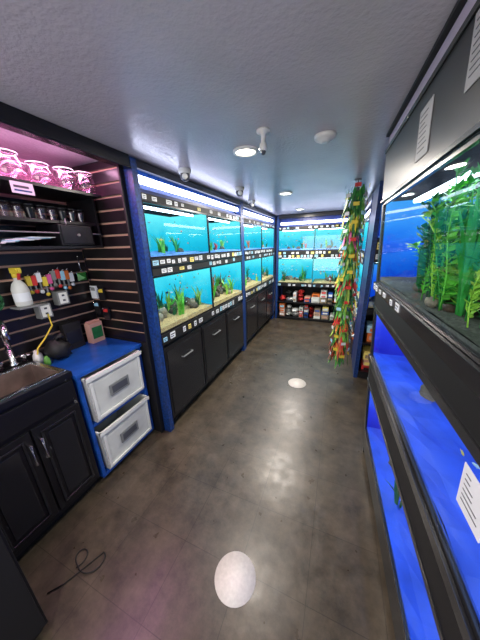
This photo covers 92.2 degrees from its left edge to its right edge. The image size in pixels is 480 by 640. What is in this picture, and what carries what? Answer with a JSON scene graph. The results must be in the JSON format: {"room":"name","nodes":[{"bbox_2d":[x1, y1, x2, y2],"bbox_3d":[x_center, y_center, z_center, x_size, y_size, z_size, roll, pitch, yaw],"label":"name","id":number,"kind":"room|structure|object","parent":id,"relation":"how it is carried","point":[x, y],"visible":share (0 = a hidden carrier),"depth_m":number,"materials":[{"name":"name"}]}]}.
{"room":"aquarium fish store","nodes":[
{"label":"aquarium fish store","id":0,"kind":"room"},
{"bbox_2d":[0,153,98,317],"bbox_3d":[-1.056,-0.343,2.991,0.115,2.334,7.383,6,19,22],"label":"wall","id":1,"kind":"structure","parent":0,"point":[24,173],"depth_m":1.63,"materials":[{"name":"pink paint"}]},
{"bbox_2d":[0,193,97,367],"bbox_3d":[-1.734,0.355,1.279,0.047,2.093,2.076,6,19,22],"label":"wall panel","id":2,"kind":"object","parent":1,"relation":"attached to","point":[26,332],"visible":0.37,"depth_m":1.68,"materials":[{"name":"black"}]},
{"bbox_2d":[0,295,4,310],"bbox_3d":[-1.555,-0.115,1.447,0.066,0.127,0.104,6,19,22],"label":"coiled hose","id":3,"kind":"object","parent":2,"relation":"hanging from","point":[2,303],"visible":1,"depth_m":1.48,"materials":[{"name":"green plastic"}]},
{"bbox_2d":[8,267,39,309],"bbox_3d":[-1.461,-0.212,1.532,0.130,0.264,0.115,6,19,22],"label":"spray bottle","id":4,"kind":"object","parent":2,"relation":"hanging from","point":[21,294],"visible":1,"depth_m":1.51,"materials":[{"name":"plastic"}]},
{"bbox_2d":[33,302,53,318],"bbox_3d":[-1.451,-0.069,1.706,0.071,0.104,0.080,6,19,22],"label":"power outlet","id":5,"kind":"object","parent":2,"relation":"attached to","point":[41,312],"visible":0.92,"depth_m":1.68,"materials":[{"name":"grey plastic"}]},
{"bbox_2d":[36,314,52,354],"bbox_3d":[-1.421,0.101,1.665,0.045,0.258,0.160,6,19,22],"label":"extension cord","id":6,"kind":"object","parent":5,"relation":"hanging from","point":[45,337],"visible":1,"depth_m":1.67,"materials":[{"name":"yellow plastic"}]},
{"bbox_2d":[24,267,74,295],"bbox_3d":[-1.422,-0.290,1.744,0.056,0.201,0.320,6,19,22],"label":"hanging tools","id":7,"kind":"object","parent":2,"relation":"hanging from","point":[31,280],"visible":0.98,"depth_m":1.72,"materials":[{"name":"multicoloured plastic"}]},
{"bbox_2d":[0,175,103,250],"bbox_3d":[-1.413,-0.571,1.265,0.380,0.363,1.230,6,19,22],"label":"wall shelf","id":8,"kind":"object","parent":2,"relation":"attached to","point":[74,199],"visible":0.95,"depth_m":1.55,"materials":[{"name":"black laminate"}]},
{"bbox_2d":[0,148,17,156],"bbox_3d":[-1.255,-0.832,1.247,0.136,0.132,0.134,6,19,22],"label":"glass jar","id":9,"kind":"object","parent":8,"relation":"on","point":[0,148],"visible":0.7,"depth_m":1.26,"materials":[{"name":"clear glass"}]},
{"bbox_2d":[0,160,25,166],"bbox_3d":[-1.359,-0.880,1.408,0.136,0.132,0.134,6,19,22],"label":"glass jar","id":10,"kind":"object","parent":8,"relation":"on","point":[1,160],"visible":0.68,"depth_m":1.38,"materials":[{"name":"clear glass"}]},
{"bbox_2d":[9,180,34,195],"bbox_3d":[-1.186,-0.719,1.260,0.005,0.058,0.104,6,19,22],"label":"tag","id":11,"kind":"object","parent":8,"relation":"attached to","point":[17,187],"visible":1,"depth_m":1.26,"materials":[{"name":"white"}]},
{"bbox_2d":[0,237,55,243],"bbox_3d":[-1.387,-0.459,1.350,0.243,0.051,0.464,6,19,22],"label":"paper stack","id":12,"kind":"object","parent":8,"relation":"in","point":[3,240],"visible":1,"depth_m":1.37,"materials":[{"name":"white paper"}]},
{"bbox_2d":[24,161,48,167],"bbox_3d":[-1.197,-0.867,1.380,0.136,0.114,0.134,6,19,22],"label":"glass jar","id":13,"kind":"object","parent":8,"relation":"on","point":[24,161],"visible":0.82,"depth_m":1.36,"materials":[{"name":"clear glass"}]},
{"bbox_2d":[0,200,83,220],"bbox_3d":[-1.317,-0.656,1.382,0.060,0.086,0.790,6,19,22],"label":"cups","id":14,"kind":"object","parent":8,"relation":"in","point":[28,208],"visible":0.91,"depth_m":1.44,"materials":[{"name":"black plastic"}]},
{"bbox_2d":[31,170,52,175],"bbox_3d":[-1.302,-0.915,1.541,0.136,0.114,0.134,6,19,22],"label":"glass jar","id":15,"kind":"object","parent":8,"relation":"on","point":[34,170],"visible":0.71,"depth_m":1.51,"materials":[{"name":"clear glass"}]},
{"bbox_2d":[52,166,73,172],"bbox_3d":[-1.140,-0.915,1.510,0.136,0.123,0.134,6,19,22],"label":"glass jar","id":16,"kind":"object","parent":8,"relation":"on","point":[55,166],"visible":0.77,"depth_m":1.48,"materials":[{"name":"clear glass"}]},
{"bbox_2d":[35,224,94,245],"bbox_3d":[-1.239,-0.603,1.658,0.269,0.133,0.230,6,19,22],"label":"storage box","id":17,"kind":"object","parent":8,"relation":"in","point":[74,235],"visible":0.98,"depth_m":1.57,"materials":[{"name":"black plastic"}]},
{"bbox_2d":[56,175,75,179],"bbox_3d":[-1.244,-0.963,1.671,0.136,0.123,0.134,6,19,22],"label":"glass jar","id":18,"kind":"object","parent":8,"relation":"on","point":[56,175],"visible":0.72,"depth_m":1.65,"materials":[{"name":"clear glass"}]},
{"bbox_2d":[73,171,91,176],"bbox_3d":[-1.097,-0.961,1.633,0.136,0.132,0.134,6,19,22],"label":"glass jar","id":19,"kind":"object","parent":8,"relation":"on","point":[74,171],"visible":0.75,"depth_m":1.60,"materials":[{"name":"clear glass"}]},
{"bbox_2d":[51,290,69,304],"bbox_3d":[-1.400,-0.175,1.806,0.071,0.104,0.080,6,19,22],"label":"power outlet","id":20,"kind":"object","parent":2,"relation":"attached to","point":[60,297],"visible":1,"depth_m":1.78,"materials":[{"name":"grey plastic"}]},
{"bbox_2d":[75,256,87,280],"bbox_3d":[-1.334,-0.429,1.928,0.066,0.203,0.058,-10,20,-25],"label":"net","id":21,"kind":"object","parent":2,"relation":"hanging from","point":[82,276],"visible":1,"depth_m":1.93,"materials":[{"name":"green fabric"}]},
{"bbox_2d":[17,311,395,639],"bbox_3d":[0.528,0.978,2.736,3.473,0.115,7.613,6,19,22],"label":"floor","id":22,"kind":"structure","parent":0,"point":[264,468],"depth_m":1.52,"materials":[{"name":"concrete"}]},
{"bbox_2d":[0,528,47,639],"bbox_3d":[-1.472,1.077,0.755,0.942,1.024,0.845,6,19,22],"label":"base cabinet","id":23,"kind":"object","parent":22,"relation":"on","point":[22,617],"visible":1,"depth_m":0.95,"materials":[{"name":"black wood"}]},
{"bbox_2d":[0,359,99,558],"bbox_3d":[-1.392,0.858,1.472,0.522,0.998,0.575,6,19,22],"label":"base cabinet","id":24,"kind":"object","parent":22,"relation":"on","point":[48,463],"visible":0.97,"depth_m":1.39,"materials":[{"name":"black wood"}]},
{"bbox_2d":[0,320,30,370],"bbox_3d":[-1.472,0.157,1.480,0.182,0.333,0.178,6,19,22],"label":"faucet","id":25,"kind":"object","parent":24,"relation":"on","point":[4,334],"visible":1,"depth_m":1.51,"materials":[{"name":"silver metal"}]},
{"bbox_2d":[32,349,43,362],"bbox_3d":[-1.466,0.267,1.674,0.062,0.104,0.062,6,19,22],"label":"bottle","id":26,"kind":"object","parent":24,"relation":"on","point":[39,358],"visible":0.74,"depth_m":1.66,"materials":[{"name":"white plastic"}]},
{"bbox_2d":[43,356,51,364],"bbox_3d":[-1.378,0.290,1.650,0.041,0.069,0.041,6,19,22],"label":"bottle","id":27,"kind":"object","parent":24,"relation":"on","point":[46,360],"visible":0.91,"depth_m":1.64,"materials":[{"name":"plastic"}]},
{"bbox_2d":[47,548,105,593],"bbox_3d":[-0.925,1.406,1.334,0.268,0.006,0.149,-9,19,-22],"label":"cable","id":28,"kind":"object","parent":22,"relation":"on","point":[79,569],"visible":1,"depth_m":1.32,"materials":[{"name":"black plastic"}]},
{"bbox_2d":[43,337,153,478],"bbox_3d":[-1.180,0.712,1.988,0.500,0.949,0.567,6,19,22],"label":"base cabinet","id":29,"kind":"object","parent":22,"relation":"on","point":[83,360],"visible":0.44,"depth_m":1.76,"materials":[{"name":"blue wood"}]},
{"bbox_2d":[44,332,71,359],"bbox_3d":[-1.355,0.191,1.721,0.147,0.207,0.152,1,18,8],"label":"plastic bag","id":30,"kind":"object","parent":29,"relation":"on","point":[56,348],"visible":0.99,"depth_m":1.68,"materials":[{"name":"black plastic"}]},
{"bbox_2d":[58,320,85,349],"bbox_3d":[-1.387,0.125,1.914,0.054,0.223,0.138,6,19,22],"label":"box","id":31,"kind":"object","parent":29,"relation":"on","point":[72,330],"visible":0.81,"depth_m":1.90,"materials":[{"name":"black"}]},
{"bbox_2d":[84,318,104,343],"bbox_3d":[-1.284,0.096,2.043,0.072,0.194,0.115,6,19,22],"label":"package","id":32,"kind":"object","parent":29,"relation":"on","point":[94,330],"visible":1,"depth_m":2.01,"materials":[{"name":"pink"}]},
{"bbox_2d":[80,350,143,422],"bbox_3d":[-1.159,0.488,1.908,0.488,0.375,0.488,6,19,22],"label":"storage bin","id":33,"kind":"object","parent":29,"relation":"in","point":[108,387],"visible":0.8,"depth_m":1.78,"materials":[{"name":"plastic"}]},
{"bbox_2d":[94,394,151,468],"bbox_3d":[-1.146,0.921,2.047,0.488,0.375,0.488,6,19,22],"label":"storage bin","id":34,"kind":"object","parent":29,"relation":"in","point":[121,431],"visible":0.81,"depth_m":1.95,"materials":[{"name":"plastic"}]},
{"bbox_2d":[123,156,244,431],"bbox_3d":[-0.578,-0.320,2.894,0.613,2.323,2.001,6,19,22],"label":"rack","id":35,"kind":"object","parent":22,"relation":"on","point":[189,356],"visible":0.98,"depth_m":2.30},
{"bbox_2d":[64,161,164,432],"bbox_3d":[-1.052,-0.029,2.033,0.569,2.323,0.039,6,19,22],"label":"wall panel","id":36,"kind":"object","parent":35,"relation":"attached to","point":[114,267],"visible":0.74,"depth_m":1.87,"materials":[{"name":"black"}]},
{"bbox_2d":[89,286,111,319],"bbox_3d":[-1.227,-0.150,2.021,0.172,0.295,0.052,6,19,22],"label":"packets","id":37,"kind":"object","parent":36,"relation":"hanging from","point":[96,292],"visible":1,"depth_m":2.02,"materials":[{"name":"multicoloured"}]},
{"bbox_2d":[142,200,209,258],"bbox_3d":[-0.765,-0.841,2.259,0.511,0.421,0.942,6,19,22],"label":"aquarium","id":38,"kind":"object","parent":35,"relation":"in","point":[188,234],"depth_m":2.57,"materials":[{"name":"teal glass"}]},
{"bbox_2d":[153,266,213,334],"bbox_3d":[-0.750,-0.269,2.445,0.516,0.507,0.942,6,19,22],"label":"aquarium","id":39,"kind":"object","parent":35,"relation":"in","point":[183,296],"depth_m":2.67,"materials":[{"name":"glass"}]},
{"bbox_2d":[207,214,241,253],"bbox_3d":[-0.399,-1.118,3.090,0.511,0.423,0.942,6,19,22],"label":"aquarium","id":40,"kind":"object","parent":35,"relation":"in","point":[224,236],"depth_m":3.45,"materials":[{"name":"teal glass"}]},
{"bbox_2d":[211,261,242,307],"bbox_3d":[-0.392,-0.547,3.278,0.532,0.507,0.942,6,19,22],"label":"aquarium","id":41,"kind":"object","parent":35,"relation":"in","point":[227,277],"depth_m":3.55,"materials":[{"name":"blue glass"}]},
{"bbox_2d":[215,551,255,607],"bbox_3d":[-0.026,1.406,1.263,0.225,0.002,0.225,6,19,22],"label":"floor sticker","id":42,"kind":"object","parent":22,"relation":"on","point":[235,575],"visible":1,"depth_m":1.25,"materials":[{"name":"white plastic"}]},
{"bbox_2d":[242,202,274,349],"bbox_3d":[0.177,-0.894,4.610,0.613,2.323,1.909,6,19,22],"label":"rack","id":43,"kind":"object","parent":22,"relation":"on","point":[258,301],"visible":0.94,"depth_m":4.32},
{"bbox_2d":[244,222,261,250],"bbox_3d":[-0.001,-1.422,3.995,0.511,0.421,0.896,6,19,22],"label":"aquarium","id":44,"kind":"object","parent":43,"relation":"in","point":[252,234],"depth_m":4.33,"materials":[{"name":"teal glass"}]},
{"bbox_2d":[245,257,261,291],"bbox_3d":[0.023,-0.854,4.193,0.511,0.507,0.928,6,19,22],"label":"aquarium","id":45,"kind":"object","parent":43,"relation":"in","point":[253,267],"depth_m":4.49,"materials":[{"name":"teal glass"}]},
{"bbox_2d":[262,226,273,248],"bbox_3d":[0.347,-1.683,4.787,0.511,0.430,0.896,6,19,22],"label":"aquarium","id":46,"kind":"object","parent":43,"relation":"in","point":[267,234],"depth_m":5.11,"materials":[{"name":"teal glass"}]},
{"bbox_2d":[262,255,273,282],"bbox_3d":[0.363,-1.114,4.970,0.513,0.507,0.896,6,19,22],"label":"aquarium","id":47,"kind":"object","parent":43,"relation":"in","point":[267,261],"depth_m":5.27,"materials":[{"name":"teal glass"}]},
{"bbox_2d":[288,378,305,387],"bbox_3d":[0.743,0.822,3.010,0.225,0.002,0.225,6,19,22],"label":"floor sticker","id":48,"kind":"object","parent":22,"relation":"on","point":[295,382],"visible":1,"depth_m":3.00,"materials":[{"name":"white plastic"}]},
{"bbox_2d":[275,209,360,323],"bbox_3d":[1.694,-1.159,5.292,1.633,2.323,0.598,6,19,22],"label":"rack","id":49,"kind":"object","parent":22,"relation":"on","point":[295,301],"visible":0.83,"depth_m":5.21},
{"bbox_2d":[278,258,313,283],"bbox_3d":[1.330,-1.176,5.418,0.764,0.553,0.511,6,19,22],"label":"aquarium","id":50,"kind":"object","parent":49,"relation":"in","point":[290,270],"depth_m":5.56,"materials":[{"name":"teal glass"}]},
{"bbox_2d":[278,228,314,250],"bbox_3d":[1.311,-1.800,5.218,0.764,0.439,0.511,6,19,22],"label":"aquarium","id":51,"kind":"object","parent":49,"relation":"in","point":[296,239],"depth_m":5.37,"materials":[{"name":"teal glass"}]},
{"bbox_2d":[312,258,342,284],"bbox_3d":[2.041,-1.104,5.129,0.764,0.555,0.511,6,19,22],"label":"aquarium","id":52,"kind":"object","parent":49,"relation":"in","point":[324,269],"depth_m":5.33,"materials":[{"name":"blue glass"}]},
{"bbox_2d":[314,227,343,249],"bbox_3d":[2.021,-1.729,4.928,0.764,0.437,0.511,6,19,22],"label":"aquarium","id":53,"kind":"object","parent":49,"relation":"in","point":[325,238],"depth_m":5.14,"materials":[{"name":"glass"}]},
{"bbox_2d":[348,193,372,357],"bbox_3d":[2.289,-0.727,3.887,0.598,2.323,1.633,6,19,22],"label":"rack","id":54,"kind":"object","parent":22,"relation":"on","point":[367,208],"visible":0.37,"depth_m":3.66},
{"bbox_2d":[355,261,362,300],"bbox_3d":[2.118,-0.605,3.563,0.511,0.552,0.764,6,19,22],"label":"aquarium","id":55,"kind":"object","parent":54,"relation":"in","point":[360,266],"depth_m":3.96,"materials":[{"name":"glass"}]},
{"bbox_2d":[361,219,368,251],"bbox_3d":[2.099,-1.229,3.363,0.511,0.437,0.764,6,19,22],"label":"aquarium","id":56,"kind":"object","parent":54,"relation":"in","point":[363,245],"depth_m":3.76,"materials":[{"name":"teal glass"}]},
{"bbox_2d":[352,181,383,378],"bbox_3d":[1.983,-0.380,2.837,0.840,2.323,0.598,6,19,22],"label":"rack","id":57,"kind":"object","parent":22,"relation":"on","point":[363,331],"visible":0.07,"depth_m":2.89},
{"bbox_2d":[367,263,377,308],"bbox_3d":[1.973,-0.433,2.795,0.743,0.541,0.511,6,19,22],"label":"aquarium","id":58,"kind":"object","parent":57,"relation":"in","point":[371,298],"depth_m":3.05,"materials":[{"name":"blue glass"}]},
{"bbox_2d":[377,203,382,239],"bbox_3d":[1.951,-1.113,2.577,0.741,0.399,0.511,6,19,22],"label":"aquarium","id":59,"kind":"object","parent":57,"relation":"in","point":[378,237],"depth_m":2.53,"materials":[{"name":"blue glass"}]},
{"bbox_2d":[362,0,479,639],"bbox_3d":[0.781,0.436,0.407,0.728,2.325,2.680,5,19,20],"label":"rack","id":60,"kind":"object","parent":22,"relation":"on","point":[452,377],"visible":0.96,"depth_m":0.74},
{"bbox_2d":[365,387,439,639],"bbox_3d":[0.792,1.096,0.624,0.606,0.435,2.567,6,19,22],"label":"aquarium","id":61,"kind":"object","parent":60,"relation":"in","point":[418,621],"depth_m":1.15,"materials":[{"name":"blue glass"}]},
{"bbox_2d":[415,94,434,162],"bbox_3d":[0.656,-0.671,0.824,0.012,0.161,0.121,5,19,20],"label":"paper notice","id":62,"kind":"object","parent":60,"relation":"attached to","point":[426,114],"visible":1,"depth_m":0.81,"materials":[{"name":"grey paper"}]},
{"bbox_2d":[371,311,479,639],"bbox_3d":[0.739,0.496,0.447,0.602,0.359,2.567,6,19,22],"label":"aquarium","id":63,"kind":"object","parent":60,"relation":"in","point":[437,452],"depth_m":0.87,"materials":[{"name":"blue glass"}]},
{"bbox_2d":[377,132,479,364],"bbox_3d":[0.687,-0.092,0.273,0.494,0.492,2.592,5,19,20],"label":"aquarium","id":64,"kind":"object","parent":60,"relation":"in","point":[429,257],"visible":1,"depth_m":0.80,"materials":[{"name":"black"}]},
{"bbox_2d":[456,462,479,542],"bbox_3d":[0.503,0.392,0.501,0.009,0.115,0.092,5,19,20],"label":"paper notice","id":65,"kind":"object","parent":60,"relation":"attached to","point":[468,495],"visible":1,"depth_m":0.50,"materials":[{"name":"white paper"}]},
{"bbox_2d":[464,9,479,93],"bbox_3d":[0.532,-0.618,0.499,0.011,0.150,0.127,5,19,20],"label":"paper notice","id":66,"kind":"object","parent":60,"relation":"attached to","point":[473,72],"visible":1,"depth_m":0.54,"materials":[{"name":"grey paper"}]},
{"bbox_2d":[0,0,456,218],"bbox_3d":[0.457,-1.353,1.987,3.473,0.115,7.613,6,19,22],"label":"ceiling","id":67,"kind":"structure","parent":0,"point":[167,85],"depth_m":0.89,"materials":[{"name":"paint"}]},
{"bbox_2d":[0,102,130,169],"bbox_3d":[-1.176,-0.774,0.665,0.063,0.082,2.091,6,19,22],"label":"trim","id":68,"kind":"structure","parent":67,"relation":"attached to","point":[13,119],"depth_m":1.17,"materials":[{"name":"black laminate"}]},
{"bbox_2d":[178,167,190,181],"bbox_3d":[-0.457,-1.189,1.895,0.104,0.089,0.121,6,19,22],"label":"security camera","id":69,"kind":"object","parent":67,"relation":"attached to","point":[184,172],"visible":1,"depth_m":1.86,"materials":[{"name":"white plastic"}]},
{"bbox_2d":[235,186,243,196],"bbox_3d":[-0.009,-1.411,2.544,0.104,0.089,0.121,6,19,22],"label":"security camera","id":70,"kind":"object","parent":67,"relation":"attached to","point":[239,190],"visible":1,"depth_m":2.51,"materials":[{"name":"white plastic"}]},
{"bbox_2d":[233,145,257,156],"bbox_3d":[0.038,-1.136,1.561,0.172,0.014,0.172,6,19,22],"label":"recessed light","id":71,"kind":"object","parent":67,"relation":"in","point":[241,151],"visible":1,"depth_m":1.55,"materials":[{"name":"white plastic"}]},
{"bbox_2d":[248,200,254,206],"bbox_3d":[0.164,-1.660,3.304,0.104,0.089,0.121,6,19,22],"label":"security camera","id":72,"kind":"object","parent":67,"relation":"attached to","point":[250,202],"visible":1,"depth_m":3.27,"materials":[{"name":"white plastic"}]},
{"bbox_2d":[256,127,269,154],"bbox_3d":[0.131,-1.000,1.303,0.076,0.120,0.076,6,19,22],"label":"security camera","id":73,"kind":"object","parent":67,"relation":"attached to","point":[263,131],"visible":1,"depth_m":1.29,"materials":[{"name":"white plastic"}]},
{"bbox_2d":[279,191,292,194],"bbox_3d":[0.567,-1.575,2.877,0.172,0.014,0.172,6,19,22],"label":"recessed light","id":74,"kind":"object","parent":67,"relation":"in","point":[286,192],"visible":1,"depth_m":2.86,"materials":[{"name":"white plastic"}]},
{"bbox_2d":[314,130,336,143],"bbox_3d":[0.505,-1.079,1.375,0.126,0.036,0.126,6,19,22],"label":"smoke detector","id":75,"kind":"object","parent":67,"relation":"attached to","point":[323,137],"visible":1,"depth_m":1.34,"materials":[{"name":"white plastic"}]},
{"bbox_2d":[328,178,369,367],"bbox_3d":[1.236,-0.408,2.671,0.304,2.142,0.302,6,19,22],"label":"plants","id":76,"kind":"object","parent":67,"relation":"hanging from","point":[349,234],"visible":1,"depth_m":2.57,"materials":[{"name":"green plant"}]},
{"bbox_2d":[274,218,359,312],"bbox_3d":[1.937,-1.286,5.643,3.473,2.334,0.115,6,19,22],"label":"wall","id":77,"kind":"structure","parent":0,"point":[276,218],"depth_m":5.94,"materials":[{"name":"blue paint"}]}
]}

